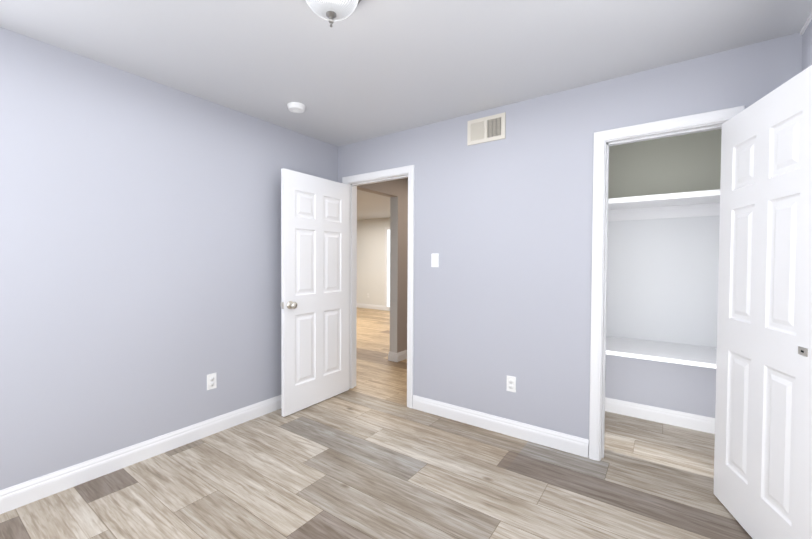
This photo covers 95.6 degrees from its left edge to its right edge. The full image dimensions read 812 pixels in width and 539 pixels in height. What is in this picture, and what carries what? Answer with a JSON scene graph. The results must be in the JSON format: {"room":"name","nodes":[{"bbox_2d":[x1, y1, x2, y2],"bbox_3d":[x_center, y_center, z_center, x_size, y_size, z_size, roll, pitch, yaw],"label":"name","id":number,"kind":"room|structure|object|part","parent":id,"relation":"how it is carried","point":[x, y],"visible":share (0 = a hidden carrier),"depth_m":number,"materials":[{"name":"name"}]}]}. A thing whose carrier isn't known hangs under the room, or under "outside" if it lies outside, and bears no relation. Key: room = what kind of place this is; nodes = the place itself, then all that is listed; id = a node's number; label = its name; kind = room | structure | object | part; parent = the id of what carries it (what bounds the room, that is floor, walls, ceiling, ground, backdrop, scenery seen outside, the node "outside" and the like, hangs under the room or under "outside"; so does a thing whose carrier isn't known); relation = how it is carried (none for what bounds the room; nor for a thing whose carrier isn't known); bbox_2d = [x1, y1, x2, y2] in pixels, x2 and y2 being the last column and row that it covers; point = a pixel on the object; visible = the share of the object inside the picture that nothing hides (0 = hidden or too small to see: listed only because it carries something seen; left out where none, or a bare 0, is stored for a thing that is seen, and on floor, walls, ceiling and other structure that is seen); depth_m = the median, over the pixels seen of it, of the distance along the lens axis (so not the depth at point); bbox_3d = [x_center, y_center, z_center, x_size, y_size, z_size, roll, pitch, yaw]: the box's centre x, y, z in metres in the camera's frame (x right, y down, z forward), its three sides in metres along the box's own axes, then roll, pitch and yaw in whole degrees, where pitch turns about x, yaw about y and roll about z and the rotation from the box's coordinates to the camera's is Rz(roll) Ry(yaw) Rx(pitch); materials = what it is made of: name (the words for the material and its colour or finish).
{"room":"empty bedroom","nodes":[
{"label":"empty bedroom","id":0,"kind":"room"},
{"bbox_2d":[0,27,335,489],"bbox_3d":[-1.715,0.000,2.487,0.190,2.450,3.240,1,1,35],"label":"wall","id":1,"kind":"structure","parent":0,"point":[140,258],"depth_m":2.28,"materials":[{"name":"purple paint"}]},
{"bbox_2d":[0,395,281,513],"bbox_3d":[-1.611,1.169,2.439,0.073,0.116,3.250,1,1,35],"label":"baseboard","id":2,"kind":"structure","parent":1,"relation":"attached to","point":[25,493],"depth_m":2.28,"materials":[{"name":"white paint"}]},
{"bbox_2d":[207,373,216,389],"bbox_3d":[-1.439,0.830,2.730,0.008,0.115,0.070,1,1,35],"label":"electrical outlet","id":3,"kind":"object","parent":1,"relation":"attached to","point":[211,381],"visible":1,"depth_m":2.73,"materials":[{"name":"white plastic"}]},
{"bbox_2d":[357,218,389,305],"bbox_3d":[-0.300,-0.138,9.667,5.790,2.450,0.100,1,1,35],"label":"wall","id":4,"kind":"structure","parent":0,"point":[371,257],"depth_m":10.04,"materials":[{"name":"paint"}]},
{"bbox_2d":[357,303,384,309],"bbox_3d":[-1.638,1.004,10.561,2.650,0.116,0.015,1,1,35],"label":"baseboard","id":5,"kind":"structure","parent":4,"relation":"attached to","point":[370,306],"depth_m":10.08,"materials":[{"name":"white paint"}]},
{"bbox_2d":[385,227,389,310],"bbox_3d":[-0.249,-0.011,9.553,0.750,2.200,0.030,1,1,35],"label":"window","id":6,"kind":"structure","parent":4,"relation":"in","point":[387,268],"depth_m":9.72,"materials":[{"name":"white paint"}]},
{"bbox_3d":[-0.245,-0.026,9.558,0.610,2.030,0.008,1,1,35],"label":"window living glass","id":7,"kind":"part","parent":6,"relation":"part of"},
{"bbox_2d":[0,307,751,538],"bbox_3d":[-1.306,1.221,5.274,9.500,0.100,8.470,1,1,35],"label":"floor","id":8,"kind":"structure","parent":0,"point":[370,455],"depth_m":2.12,"materials":[{"name":"brown wood"}]},
{"bbox_2d":[357,178,407,352],"bbox_3d":[0.123,-0.007,3.295,1.880,2.450,0.060,1,1,35],"label":"wall","id":9,"kind":"structure","parent":0,"point":[396,188],"depth_m":3.36,"materials":[{"name":"beige paint"}]},
{"bbox_2d":[390,196,397,352],"bbox_3d":[-0.158,0.127,4.755,0.120,2.120,0.003,1,1,35],"label":"wall","id":10,"kind":"structure","parent":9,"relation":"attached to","point":[393,264],"depth_m":4.75,"materials":[{"name":"paint"}]},
{"bbox_2d":[388,350,406,361],"bbox_3d":[0.664,1.109,5.945,0.150,0.116,2.898,1,1,35],"label":"baseboard","id":11,"kind":"structure","parent":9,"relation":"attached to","point":[397,357],"depth_m":4.78,"materials":[{"name":"white paint"}]},
{"bbox_2d":[0,0,811,219],"bbox_3d":[-1.293,-1.329,5.223,9.500,0.100,8.470,1,1,35],"label":"ceiling","id":12,"kind":"structure","parent":0,"point":[367,69],"depth_m":1.99,"materials":[{"name":"paint"}]},
{"bbox_2d":[287,102,305,112],"bbox_3d":[-0.821,-1.207,2.759,0.132,0.038,0.132,1,1,35],"label":"smoke detector","id":13,"kind":"object","parent":12,"relation":"attached to","point":[295,107],"visible":1,"depth_m":2.72,"materials":[{"name":"white plastic"}]},
{"bbox_2d":[306,0,361,26],"bbox_3d":[-0.310,-1.101,1.525,0.296,0.196,0.296,1,1,35],"label":"ceiling light","id":14,"kind":"object","parent":12,"relation":"attached to","point":[331,11],"visible":1,"depth_m":1.51,"materials":[{"name":"white glass"}]},
{"bbox_2d":[336,32,799,439],"bbox_3d":[0.592,0.003,2.927,3.450,2.450,0.120,1,1,35],"label":"wall","id":15,"kind":"structure","parent":0,"point":[508,221],"depth_m":2.70,"materials":[{"name":"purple paint"}]},
{"bbox_2d":[281,168,348,416],"bbox_3d":[-0.763,0.190,3.315,0.106,2.030,0.775,1,1,34],"label":"bedroom door","id":16,"kind":"structure","parent":15,"relation":"in","point":[315,285],"depth_m":3.27,"materials":[{"name":"white paint"}]},
{"bbox_3d":[-0.931,0.295,3.035,0.071,0.066,0.066,1,1,34],"label":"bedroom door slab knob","id":17,"kind":"part","parent":16,"relation":"part of","materials":[{"name":"silver metal"}]},
{"bbox_2d":[342,165,414,407],"bbox_3d":[-0.248,0.148,3.523,0.862,2.128,0.158,1,1,35],"label":"door frame","id":18,"kind":"structure","parent":15,"relation":"attached to","point":[410,170],"depth_m":3.45,"materials":[{"name":"white paint"}]},
{"bbox_2d":[431,253,438,266],"bbox_3d":[0.242,-0.077,3.093,0.070,0.115,0.010,1,1,35],"label":"switch plate","id":19,"kind":"object","parent":15,"relation":"attached to","point":[434,259],"visible":1,"depth_m":3.09,"materials":[{"name":"white plastic"}]},
{"bbox_2d":[467,112,505,145],"bbox_3d":[0.611,-1.070,2.816,0.305,0.190,0.012,1,1,35],"label":"air vent","id":20,"kind":"object","parent":15,"relation":"in","point":[477,131],"depth_m":2.81,"materials":[{"name":"beige metal"}]},
{"bbox_3d":[0.613,-1.070,2.819,0.285,0.170,0.001,1,1,35],"label":"back air vent register","id":21,"kind":"part","parent":20,"relation":"part of","materials":[{"name":"white metal"}]},
{"bbox_2d":[413,395,588,457],"bbox_3d":[0.634,1.172,2.834,1.397,0.116,0.015,1,1,35],"label":"baseboard","id":22,"kind":"structure","parent":15,"relation":"attached to","point":[579,446],"depth_m":2.74,"materials":[{"name":"white paint"}]},
{"bbox_2d":[506,375,515,392],"bbox_3d":[0.779,0.848,2.730,0.070,0.115,0.008,1,1,35],"label":"electrical outlet","id":23,"kind":"object","parent":15,"relation":"attached to","point":[511,383],"visible":1,"depth_m":2.73,"materials":[{"name":"white plastic"}]},
{"bbox_2d":[605,397,714,433],"bbox_3d":[1.989,1.176,3.021,1.280,0.116,0.015,1,1,35],"label":"baseboard","id":24,"kind":"structure","parent":15,"relation":"attached to","point":[676,418],"depth_m":2.96,"materials":[{"name":"white paint"}]},
{"bbox_2d":[589,105,744,460],"bbox_3d":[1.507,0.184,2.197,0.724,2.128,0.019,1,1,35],"label":"door frame","id":25,"kind":"structure","parent":15,"relation":"attached to","point":[705,118],"depth_m":2.37,"materials":[{"name":"white paint"}]},
{"bbox_2d":[713,65,811,538],"bbox_3d":[1.658,0.234,1.672,0.096,2.030,0.700,1,1,16],"label":"closet door","id":26,"kind":"structure","parent":15,"relation":"in","point":[763,454],"depth_m":1.63,"materials":[{"name":"white paint"}]},
{"bbox_2d":[798,346,807,356],"bbox_3d":[1.533,0.317,1.423,0.004,0.030,0.046,1,1,17],"label":"door latch","id":27,"kind":"object","parent":26,"relation":"attached to","point":[802,351],"visible":1,"depth_m":1.42,"materials":[{"name":"grey metal"}]},
{"bbox_2d":[606,215,719,347],"bbox_3d":[2.032,0.043,3.051,1.280,1.110,0.115,1,1,35],"label":"wall band","id":28,"kind":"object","parent":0,"point":[662,279],"visible":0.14,"depth_m":2.95,"materials":[{"name":"white paint"}]},
{"bbox_2d":[606,336,716,368],"bbox_3d":[1.823,0.599,2.770,1.280,0.027,0.600,1,1,35],"label":"closet shelf","id":29,"kind":"object","parent":28,"relation":"attached to","point":[695,355],"visible":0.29,"depth_m":2.65,"materials":[{"name":"white paint"}]},
{"bbox_2d":[608,189,719,220],"bbox_3d":[1.847,-0.463,2.775,1.280,0.112,0.535,1,1,35],"label":"closet shelf","id":30,"kind":"object","parent":28,"relation":"attached to","point":[689,204],"visible":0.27,"depth_m":2.80,"materials":[{"name":"white paint"}]},
{"bbox_2d":[608,129,721,198],"bbox_3d":[2.037,-0.864,3.033,1.280,0.705,0.115,1,1,35],"label":"closet wall","id":31,"kind":"structure","parent":0,"point":[683,163],"depth_m":2.93,"materials":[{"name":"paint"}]},
{"bbox_2d":[796,20,811,74],"bbox_3d":[1.361,0.048,0.889,0.120,2.450,4.420,1,1,35],"label":"wall","id":32,"kind":"structure","parent":0,"point":[804,45],"depth_m":1.82,"materials":[{"name":"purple paint"}]},
{"bbox_2d":[800,12,811,34],"bbox_3d":[1.046,-1.163,0.522,0.010,0.016,3.250,1,1,35],"label":"trim","id":33,"kind":"structure","parent":32,"relation":"attached to","point":[806,24],"depth_m":1.78,"materials":[{"name":"white paint"}]}
]}

